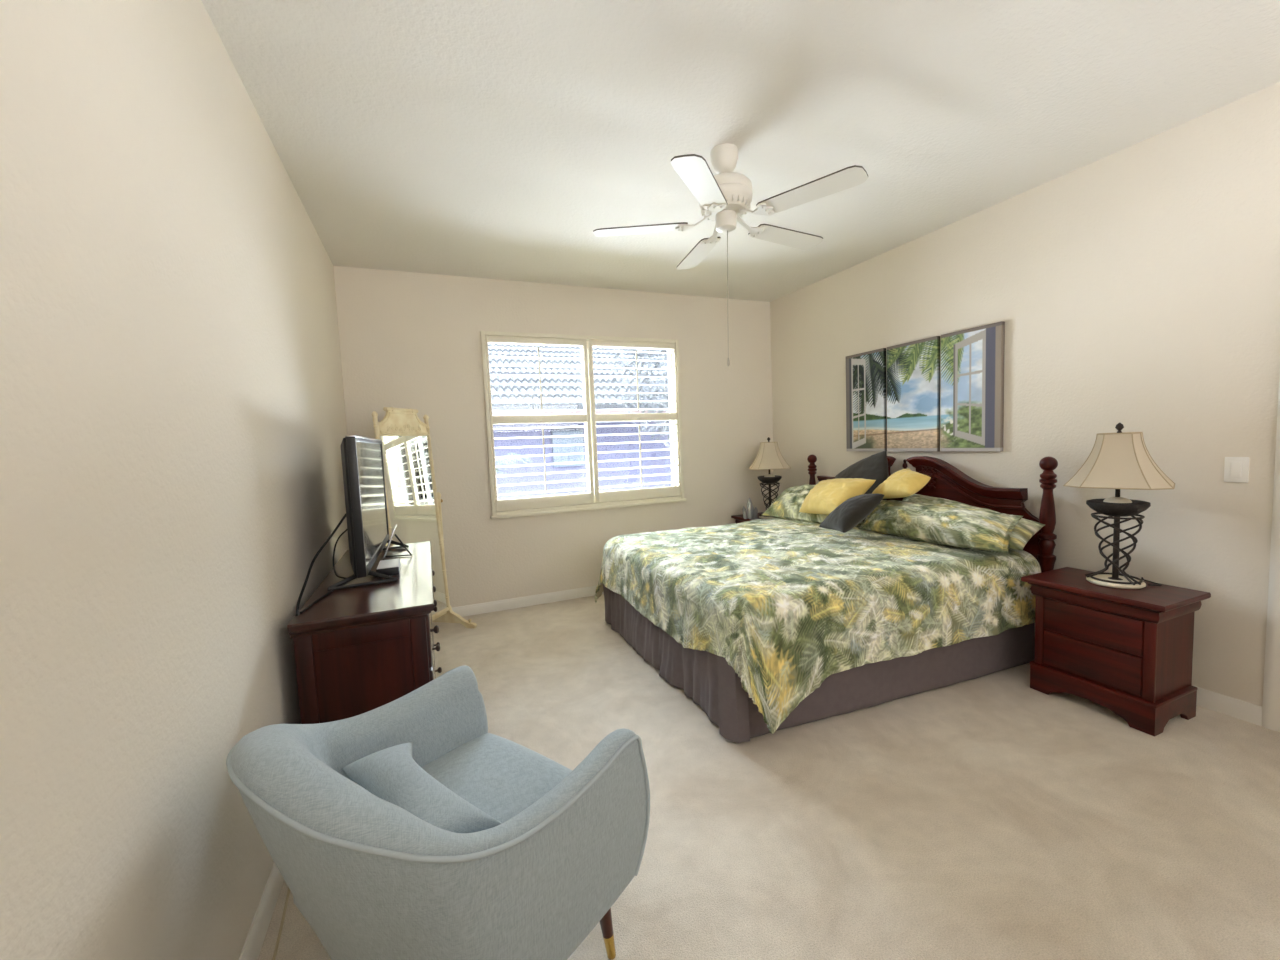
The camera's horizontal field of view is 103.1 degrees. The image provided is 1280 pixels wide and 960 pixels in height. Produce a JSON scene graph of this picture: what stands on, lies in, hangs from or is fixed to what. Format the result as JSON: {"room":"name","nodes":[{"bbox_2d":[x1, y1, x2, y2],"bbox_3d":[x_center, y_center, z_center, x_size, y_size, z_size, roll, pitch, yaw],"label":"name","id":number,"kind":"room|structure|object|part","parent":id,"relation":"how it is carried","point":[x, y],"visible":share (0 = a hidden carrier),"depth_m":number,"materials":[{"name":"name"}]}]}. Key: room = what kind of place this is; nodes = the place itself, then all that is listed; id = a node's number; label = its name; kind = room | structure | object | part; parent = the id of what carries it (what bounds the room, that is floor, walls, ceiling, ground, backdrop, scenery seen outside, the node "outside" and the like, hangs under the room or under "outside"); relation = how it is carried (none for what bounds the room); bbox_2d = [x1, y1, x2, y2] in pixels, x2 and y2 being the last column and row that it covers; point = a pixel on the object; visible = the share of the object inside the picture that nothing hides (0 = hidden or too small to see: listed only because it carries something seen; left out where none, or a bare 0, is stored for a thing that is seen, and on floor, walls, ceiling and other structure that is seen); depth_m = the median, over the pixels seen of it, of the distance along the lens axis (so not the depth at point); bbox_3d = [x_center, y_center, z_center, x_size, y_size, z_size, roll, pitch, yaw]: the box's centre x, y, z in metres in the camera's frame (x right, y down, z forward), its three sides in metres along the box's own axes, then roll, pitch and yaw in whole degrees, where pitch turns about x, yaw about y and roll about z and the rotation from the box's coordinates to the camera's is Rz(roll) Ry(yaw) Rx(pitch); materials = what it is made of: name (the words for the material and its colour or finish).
{"room":"bedroom","nodes":[
{"label":"bedroom","id":0,"kind":"room"},
{"bbox_2d":[0,0,348,959],"bbox_3d":[-1.091,-0.035,1.023,0.160,2.740,6.294,-4,5,-23],"label":"wall","id":1,"kind":"structure","parent":0,"point":[173,426],"depth_m":1.03,"materials":[{"name":"paint"}]},
{"bbox_2d":[239,862,283,959],"bbox_3d":[-0.954,1.282,1.148,0.014,0.085,5.960,-4,5,-23],"label":"baseboard","id":2,"kind":"structure","parent":1,"relation":"attached to","point":[256,935],"depth_m":1.46,"materials":[{"name":"paint"}]},
{"bbox_2d":[333,266,773,607],"bbox_3d":[-0.428,-0.329,4.621,3.870,2.740,0.160,-4,5,-23],"label":"wall","id":3,"kind":"structure","parent":0,"point":[409,340],"depth_m":4.31,"materials":[{"name":"paint"}]},
{"bbox_2d":[452,586,603,616],"bbox_3d":[-0.340,0.999,4.639,3.870,0.085,0.014,-4,5,-23],"label":"baseboard","id":4,"kind":"structure","parent":3,"relation":"attached to","point":[468,610],"depth_m":4.36,"materials":[{"name":"paint"}]},
{"bbox_2d":[480,331,685,518],"bbox_3d":[-0.455,-0.502,4.554,1.814,1.530,0.203,-4,5,-23],"label":"window","id":5,"kind":"structure","parent":3,"relation":"in","point":[519,507],"depth_m":4.48,"materials":[{"name":"paint"}]},
{"bbox_3d":[-0.834,-0.482,4.342,0.857,1.438,0.030,-4,5,-23],"label":"shutter panel","id":6,"kind":"part","parent":5,"relation":"part of","materials":[{"name":"paint"}]},
{"bbox_3d":[-0.840,-0.845,4.269,0.012,0.531,0.012,-4,5,-23],"label":"tilt rod","id":7,"kind":"part","parent":5,"relation":"part of","materials":[{"name":"paint"}]},
{"bbox_3d":[-0.812,-0.167,4.319,0.012,0.563,0.012,-4,5,-23],"label":"tilt rod","id":8,"kind":"part","parent":5,"relation":"part of","materials":[{"name":"paint"}]},
{"bbox_3d":[-0.478,-0.530,4.631,1.745,1.425,0.040,-4,5,-23],"label":"sash","id":9,"kind":"part","parent":5,"relation":"part of","materials":[{"name":"paint"}]},
{"bbox_3d":[-0.039,-0.539,4.674,0.857,1.438,0.030,-4,5,-23],"label":"shutter panel","id":10,"kind":"part","parent":5,"relation":"part of","materials":[{"name":"paint"}]},
{"bbox_3d":[-0.024,-0.904,4.610,0.012,0.531,0.012,-4,5,-23],"label":"tilt rod","id":11,"kind":"part","parent":5,"relation":"part of","materials":[{"name":"paint"}]},
{"bbox_3d":[0.004,-0.225,4.660,0.012,0.563,0.012,-4,5,-23],"label":"tilt rod","id":12,"kind":"part","parent":5,"relation":"part of","materials":[{"name":"paint"}]},
{"bbox_2d":[202,0,1279,301],"bbox_3d":[0.705,-1.608,1.692,4.190,0.150,6.294,-4,5,-23],"label":"ceiling","id":13,"kind":"structure","parent":0,"point":[489,139],"depth_m":2.13,"materials":[{"name":"paint"}]},
{"bbox_2d":[593,143,867,365],"bbox_3d":[0.441,-1.073,2.503,1.231,1.015,1.238,-4,5,-23],"label":"ceiling fan","id":14,"kind":"object","parent":13,"relation":"hanging from","point":[724,197],"visible":1,"depth_m":2.36,"materials":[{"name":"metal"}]},
{"bbox_3d":[0.002,-1.231,2.497,0.463,0.025,0.132,-2,4,5],"label":"blade","id":15,"kind":"part","parent":14,"relation":"part of","materials":[{"name":"white wood"}]},
{"bbox_3d":[0.324,-1.271,2.864,0.132,0.025,0.463,-3,4,-13],"label":"blade","id":16,"kind":"part","parent":14,"relation":"part of","materials":[{"name":"white wood"}]},
{"bbox_3d":[0.253,-1.210,2.077,0.132,0.025,0.463,-1,5,23],"label":"blade","id":17,"kind":"part","parent":14,"relation":"part of","materials":[{"name":"white wood"}]},
{"bbox_3d":[0.432,-0.886,2.493,0.012,0.645,0.037,-4,5,-23],"label":"pull chain","id":18,"kind":"part","parent":14,"relation":"part of","materials":[{"name":"metal"}]},
{"bbox_3d":[0.773,-1.275,2.671,0.463,0.025,0.132,-5,5,-31],"label":"blade","id":19,"kind":"part","parent":14,"relation":"part of","materials":[{"name":"white wood"}]},
{"bbox_3d":[0.730,-1.237,2.184,0.463,0.025,0.132,1,6,41],"label":"blade","id":20,"kind":"part","parent":14,"relation":"part of","materials":[{"name":"white wood"}]},
{"bbox_2d":[258,594,1279,959],"bbox_3d":[0.823,1.271,1.906,4.190,0.150,6.294,-4,5,-23],"label":"floor","id":21,"kind":"structure","parent":0,"point":[994,816],"depth_m":1.78,"materials":[{"name":"carpet"}]},
{"bbox_2d":[272,887,289,959],"bbox_3d":[-0.852,1.324,1.020,0.033,0.008,1.600,-4,5,-23],"label":"cable","id":22,"kind":"object","parent":21,"relation":"on","point":[288,891],"visible":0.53,"depth_m":1.48,"materials":[{"name":"grey plastic"}]},
{"bbox_2d":[287,541,441,723],"bbox_3d":[-1.255,0.839,2.531,0.479,0.790,1.455,-4,5,-23],"label":"dresser","id":23,"kind":"object","parent":21,"relation":"on","point":[359,650],"visible":0.69,"depth_m":1.90,"materials":[{"name":"brown wood"}]},
{"bbox_2d":[300,529,347,613],"bbox_3d":[-1.358,0.351,2.237,0.108,0.232,0.798,-4,5,-20],"label":"cable","id":24,"kind":"object","parent":23,"relation":"on","point":[329,592],"visible":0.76,"depth_m":2.34,"materials":[{"name":"black plastic"}]},
{"bbox_2d":[328,435,408,590],"bbox_3d":[-1.386,0.113,2.617,0.266,0.654,1.021,-4,5,-21],"label":"television","id":25,"kind":"object","parent":23,"relation":"on","point":[362,457],"visible":0.98,"depth_m":2.27,"materials":[{"name":"black plastic"}]},
{"bbox_2d":[296,513,345,615],"bbox_3d":[-1.312,0.322,2.051,0.080,0.312,0.482,-3,4,-8],"label":"power cable","id":26,"kind":"object","parent":25,"relation":"hanging from","point":[344,516],"visible":0.99,"depth_m":2.08,"materials":[{"name":"black plastic"}]},
{"bbox_3d":[-1.395,-0.210,2.595,0.037,0.007,1.013,-4,5,-21],"label":"trim","id":27,"kind":"part","parent":25,"relation":"part of","materials":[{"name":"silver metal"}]},
{"bbox_2d":[376,558,399,575],"bbox_3d":[-1.213,0.424,2.454,0.096,0.045,0.186,-4,5,-23],"label":"media box","id":28,"kind":"object","parent":23,"relation":"on","point":[391,567],"visible":0.89,"depth_m":2.38,"materials":[{"name":"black plastic"}]},
{"bbox_2d":[382,525,411,559],"bbox_3d":[-1.306,0.337,2.720,0.144,0.184,0.224,-4,5,-23],"label":"tablet","id":29,"kind":"object","parent":23,"relation":"on","point":[395,526],"visible":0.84,"depth_m":2.71,"materials":[{"name":"silver metal"}]},
{"bbox_3d":[-0.961,0.614,2.280,0.034,0.214,0.656,-4,5,-23],"label":"drawer","id":30,"kind":"part","parent":23,"relation":"part of","materials":[{"name":"brown wood"}]},
{"bbox_3d":[-0.952,0.838,2.296,0.034,0.214,0.656,-4,5,-23],"label":"drawer","id":31,"kind":"part","parent":23,"relation":"part of","materials":[{"name":"brown wood"}]},
{"bbox_3d":[-1.211,0.803,2.910,0.034,0.214,0.656,-4,5,-23],"label":"drawer","id":32,"kind":"part","parent":23,"relation":"part of","materials":[{"name":"brown wood"}]},
{"bbox_3d":[-1.202,1.026,2.927,0.034,0.214,0.656,-4,5,-23],"label":"drawer","id":33,"kind":"part","parent":23,"relation":"part of","materials":[{"name":"brown wood"}]},
{"bbox_3d":[-0.854,0.622,2.112,0.034,0.033,0.034,-4,5,-23],"label":"knob","id":34,"kind":"part","parent":23,"relation":"part of","materials":[{"name":"brown metal"}]},
{"bbox_3d":[-0.997,0.825,2.490,0.034,0.033,0.034,-4,5,-23],"label":"knob","id":35,"kind":"part","parent":23,"relation":"part of","materials":[{"name":"brown metal"}]},
{"bbox_2d":[371,407,476,627],"bbox_3d":[-1.604,0.328,3.614,0.500,1.677,0.669,-1,4,14],"label":"mirror","id":36,"kind":"object","parent":21,"relation":"on","point":[413,500],"visible":0.7,"depth_m":3.64,"materials":[{"name":"beige wood"}]},
{"bbox_3d":[-1.598,0.343,3.614,0.078,1.334,0.515,-1,4,14],"label":"glass","id":37,"kind":"part","parent":36,"relation":"part of","materials":[{"name":"mirror"}]},
{"bbox_3d":[-1.523,0.566,3.916,0.040,0.950,0.040,-4,5,-23],"label":"stand post","id":38,"kind":"part","parent":36,"relation":"part of","materials":[{"name":"beige wood"}]},
{"bbox_2d":[226,665,649,959],"bbox_3d":[-0.512,0.902,1.299,0.796,0.786,0.789,1,5,37],"label":"armchair","id":39,"kind":"object","parent":21,"relation":"on","point":[373,879],"visible":0.94,"depth_m":1.03,"materials":[{"name":"fabric"}]},
{"bbox_3d":[-0.474,1.014,1.352,0.600,0.110,0.600,1,5,37],"label":"seat","id":40,"kind":"part","parent":39,"relation":"part of","materials":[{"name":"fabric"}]},
{"bbox_2d":[342,742,501,832],"bbox_3d":[-0.564,0.785,1.273,0.489,0.154,0.206,1,6,42],"label":"lumbar pillow","id":41,"kind":"object","parent":39,"relation":"on","point":[391,774],"visible":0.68,"depth_m":1.19,"materials":[{"name":"fabric"}]},
{"bbox_2d":[421,733,571,822],"bbox_3d":[-0.468,0.919,1.358,0.604,0.108,0.632,1,5,37],"label":"seat cushion","id":42,"kind":"object","parent":39,"relation":"on","point":[502,777],"depth_m":1.49,"materials":[{"name":"fabric"}]},
{"bbox_3d":[-0.102,1.124,1.344,0.056,0.173,0.047,-4,5,-23],"label":"leg","id":43,"kind":"part","parent":39,"relation":"part of","materials":[{"name":"brown wood"}]},
{"bbox_2d":[731,512,763,523],"bbox_3d":[1.223,0.655,4.980,0.392,0.591,0.559,-4,5,-23],"label":"nightstand","id":44,"kind":"object","parent":21,"relation":"on","point":[738,518],"visible":0.02,"depth_m":5.05,"materials":[{"name":"brown wood"}]},
{"bbox_2d":[742,498,757,518],"bbox_3d":[1.066,0.270,4.915,0.170,0.200,0.118,-4,5,-23],"label":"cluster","id":45,"kind":"object","parent":44,"relation":"on","point":[751,513],"visible":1,"depth_m":4.89,"materials":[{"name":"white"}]},
{"bbox_2d":[749,437,790,518],"bbox_3d":[1.242,-0.023,4.871,0.375,0.776,0.375,-2,4,9],"label":"table lamp","id":46,"kind":"object","parent":44,"relation":"on","point":[769,456],"visible":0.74,"depth_m":4.77,"materials":[{"name":"beige fabric"}]},
{"bbox_3d":[1.234,-0.237,4.855,0.370,0.245,0.370,-2,4,9],"label":"lamp shade","id":47,"kind":"part","parent":46,"relation":"part of","materials":[{"name":"beige fabric"}]},
{"bbox_3d":[1.234,-0.237,4.855,0.375,0.251,0.375,-2,4,9],"label":"trim","id":48,"kind":"part","parent":46,"relation":"part of","materials":[{"name":"beige fabric"}]},
{"bbox_3d":[1.251,0.183,4.886,0.060,0.318,0.060,0,5,29],"label":"rod","id":49,"kind":"part","parent":46,"relation":"part of","materials":[{"name":"brown metal"}]},
{"bbox_3d":[1.243,-0.002,4.872,0.226,0.070,0.226,0,5,29],"label":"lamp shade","id":50,"kind":"part","parent":46,"relation":"part of","materials":[{"name":"black metal"}]},
{"bbox_2d":[603,454,1057,742],"bbox_3d":[1.028,0.478,3.412,2.135,1.192,2.006,-4,5,-23],"label":"bed","id":51,"kind":"object","parent":21,"relation":"on","point":[707,678],"visible":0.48,"depth_m":2.75,"materials":[{"name":"brown fabric"}]},
{"bbox_3d":[1.597,0.360,4.687,0.090,1.192,0.090,-4,5,-23],"label":"post","id":52,"kind":"part","parent":51,"relation":"part of","materials":[{"name":"brown wood"}]},
{"bbox_2d":[595,518,1040,733],"bbox_3d":[0.946,0.683,3.380,1.990,0.599,2.062,-4,5,-23],"label":"comforter","id":53,"kind":"object","parent":51,"relation":"on","point":[789,605],"visible":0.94,"depth_m":2.58,"materials":[{"name":"green fabric"}]},
{"bbox_2d":[761,485,827,523],"bbox_3d":[1.373,0.191,4.178,0.399,0.288,0.880,-4,5,-23],"label":"pillow","id":54,"kind":"object","parent":53,"relation":"on","point":[787,505],"visible":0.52,"depth_m":4.19,"materials":[{"name":"green fabric"}]},
{"bbox_2d":[799,478,875,514],"bbox_3d":[1.421,0.121,3.794,0.282,0.288,0.692,-3,4,-10],"label":"throw pillow","id":55,"kind":"object","parent":53,"relation":"on","point":[827,495],"visible":0.88,"depth_m":3.63,"materials":[{"name":"yellow fabric"}]},
{"bbox_2d":[819,494,883,532],"bbox_3d":[1.398,0.210,3.382,0.283,0.259,0.351,-3,4,-3],"label":"throw pillow","id":56,"kind":"object","parent":53,"relation":"on","point":[854,510],"visible":1,"depth_m":3.27,"materials":[{"name":"grey fabric"}]},
{"bbox_2d":[835,450,887,499],"bbox_3d":[1.683,0.029,3.942,0.203,0.515,0.699,-4,4,-16],"label":"throw pillow","id":57,"kind":"object","parent":53,"relation":"on","point":[873,467],"visible":0.38,"depth_m":3.77,"materials":[{"name":"grey fabric"}]},
{"bbox_2d":[858,500,1022,552],"bbox_3d":[1.817,0.266,3.201,0.293,0.235,1.137,-4,5,-23],"label":"pillow","id":58,"kind":"object","parent":53,"relation":"on","point":[944,524],"visible":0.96,"depth_m":3.00,"materials":[{"name":"green fabric"}]},
{"bbox_2d":[872,468,930,498],"bbox_3d":[1.772,0.037,3.413,0.257,0.211,0.418,-3,4,-11],"label":"throw pillow","id":59,"kind":"object","parent":58,"relation":"on","point":[904,482],"visible":1,"depth_m":3.31,"materials":[{"name":"yellow fabric"}]},
{"bbox_2d":[902,494,998,512],"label":"pillow","id":60,"kind":"object","parent":53,"relation":"on","point":[918,498],"depth_m":3.29,"materials":[{"name":"green fabric"}]},
{"bbox_2d":[1009,518,1044,550],"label":"pillow","id":61,"kind":"object","parent":53,"relation":"on","point":[1024,531],"depth_m":2.80,"materials":[{"name":"green fabric"}]},
{"bbox_3d":[1.757,-0.072,4.186,0.073,0.260,0.771,-4,5,-23],"label":"moulding","id":62,"kind":"part","parent":51,"relation":"part of","materials":[{"name":"brown wood"}]},
{"bbox_3d":[1.963,0.266,3.795,0.030,0.881,1.910,-4,5,-23],"label":"headboard","id":63,"kind":"part","parent":51,"relation":"part of","materials":[{"name":"brown wood"}]},
{"bbox_3d":[2.112,-0.024,3.345,0.073,0.260,0.771,-4,5,-23],"label":"moulding","id":64,"kind":"part","parent":51,"relation":"part of","materials":[{"name":"brown wood"}]},
{"bbox_3d":[2.341,0.460,2.924,0.090,1.192,0.090,-4,5,-23],"label":"post","id":65,"kind":"part","parent":51,"relation":"part of","materials":[{"name":"brown wood"}]},
{"bbox_2d":[1021,567,1210,736],"bbox_3d":[2.279,0.797,2.478,0.392,0.591,0.559,-4,5,-23],"label":"nightstand","id":66,"kind":"object","parent":21,"relation":"on","point":[1127,652],"visible":1,"depth_m":2.33,"materials":[{"name":"brown wood"}]},
{"bbox_3d":[2.148,0.862,2.426,0.022,0.170,0.385,-4,5,-23],"label":"drawer","id":67,"kind":"part","parent":66,"relation":"part of","materials":[{"name":"brown wood"}]},
{"bbox_3d":[2.141,0.690,2.413,0.022,0.157,0.385,-4,5,-23],"label":"drawer","id":68,"kind":"part","parent":66,"relation":"part of","materials":[{"name":"brown wood"}]},
{"bbox_2d":[1063,423,1174,588],"bbox_3d":[2.317,0.243,2.466,0.441,1.038,0.375,-6,6,-43],"label":"table lamp","id":69,"kind":"object","parent":66,"relation":"on","point":[1119,460],"depth_m":2.37,"materials":[{"name":"beige fabric"}]},
{"bbox_3d":[2.296,0.321,2.449,0.060,0.318,0.060,-4,5,-23],"label":"rod","id":70,"kind":"part","parent":69,"relation":"part of","materials":[{"name":"brown metal"}]},
{"bbox_3d":[2.280,-0.073,2.420,0.026,0.317,0.025,-4,5,-23],"label":"stem","id":71,"kind":"part","parent":69,"relation":"part of","materials":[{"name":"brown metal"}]},
{"bbox_3d":[2.288,0.135,2.436,0.226,0.070,0.226,-4,5,-23],"label":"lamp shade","id":72,"kind":"part","parent":69,"relation":"part of","materials":[{"name":"black metal"}]},
{"bbox_3d":[2.279,-0.099,2.418,0.375,0.251,0.375,-6,6,-43],"label":"trim","id":73,"kind":"part","parent":69,"relation":"part of","materials":[{"name":"beige fabric"}]},
{"bbox_3d":[2.279,-0.099,2.418,0.370,0.245,0.370,-6,6,-43],"label":"lamp shade","id":74,"kind":"part","parent":69,"relation":"part of","materials":[{"name":"beige fabric"}]},
{"bbox_3d":[2.487,0.616,2.485,0.052,0.277,0.222,1,5,34],"label":"lamp cord","id":75,"kind":"part","parent":69,"relation":"part of","materials":[{"name":"plastic"}]},
{"bbox_2d":[770,82,1279,705],"bbox_3d":[2.619,-0.302,2.575,0.160,2.740,6.294,-4,5,-23],"label":"wall","id":76,"kind":"structure","parent":0,"point":[1137,286],"depth_m":2.59,"materials":[{"name":"paint"}]},
{"bbox_2d":[846,348,886,450],"bbox_3d":[1.836,-0.634,4.139,0.031,0.798,0.383,-4,5,-23],"label":"panel","id":77,"kind":"object","parent":76,"relation":"attached to","point":[866,416],"visible":1,"depth_m":4.11,"materials":[{"name":"fabric"}]},
{"bbox_2d":[887,336,939,450],"bbox_3d":[2.004,-0.611,3.742,0.031,0.798,0.418,-4,5,-23],"label":"panel","id":78,"kind":"object","parent":76,"relation":"attached to","point":[913,368],"visible":1,"depth_m":3.71,"materials":[{"name":"fabric"}]},
{"bbox_2d":[941,321,1004,450],"bbox_3d":[2.174,-0.588,3.339,0.031,0.798,0.399,-4,5,-23],"label":"panel","id":79,"kind":"object","parent":76,"relation":"attached to","point":[972,359],"visible":1,"depth_m":3.31,"materials":[{"name":"fabric"}]},
{"bbox_2d":[1192,685,1261,725],"bbox_3d":[2.098,0.960,3.813,0.014,0.085,3.396,-4,5,-23],"label":"baseboard","id":80,"kind":"structure","parent":76,"relation":"attached to","point":[1236,708],"depth_m":2.34,"materials":[{"name":"paint"}]},
{"bbox_2d":[1224,457,1248,482],"bbox_3d":[2.669,-0.046,2.275,0.012,0.114,0.075,-4,5,-23],"label":"light switch","id":81,"kind":"object","parent":76,"relation":"attached to","point":[1236,469],"visible":1,"depth_m":2.27,"materials":[{"name":"plastic"}]},
{"bbox_2d":[1261,374,1279,731],"bbox_3d":[2.893,0.059,1.747,0.020,2.120,0.930,-4,5,-23],"label":"door frame","id":82,"kind":"structure","parent":76,"relation":"attached to","point":[1270,706],"depth_m":2.19,"materials":[{"name":"paint"}]},
{"label":"outside","id":83,"kind":"structure","parent":0,"visible":0},
{"bbox_3d":[-0.872,0.494,15.162,34.000,0.180,19.476,-4,5,-23],"label":"ground","id":84,"kind":"structure","parent":83,"visible":0},
{"bbox_2d":[495,453,530,498],"bbox_3d":[-1.730,0.390,6.047,1.041,1.470,0.704,-4,5,-23],"label":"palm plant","id":85,"kind":"object","parent":84,"relation":"on","point":[502,460],"visible":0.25,"depth_m":6.01,"materials":[{"name":"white plant"}]},
{"bbox_2d":[488,343,671,499],"bbox_3d":[-0.553,-1.817,11.402,20.600,4.955,6.500,-4,5,-23],"label":"house","id":86,"kind":"structure","parent":84,"relation":"on","point":[491,351],"depth_m":8.50,"materials":[{"name":"paint"}]},
{"bbox_3d":[-1.181,-0.515,8.331,0.457,0.536,0.020,-4,5,-23],"label":"pane","id":87,"kind":"part","parent":86,"relation":"part of","materials":[{"name":"clear glass"}]},
{"bbox_2d":[610,348,669,446],"bbox_3d":[0.893,-0.800,7.464,2.750,3.448,1.076,-4,5,-23],"label":"tree","id":88,"kind":"object","parent":84,"relation":"on","point":[625,363],"visible":0.12,"depth_m":7.01,"materials":[{"name":"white plant"}]}
]}

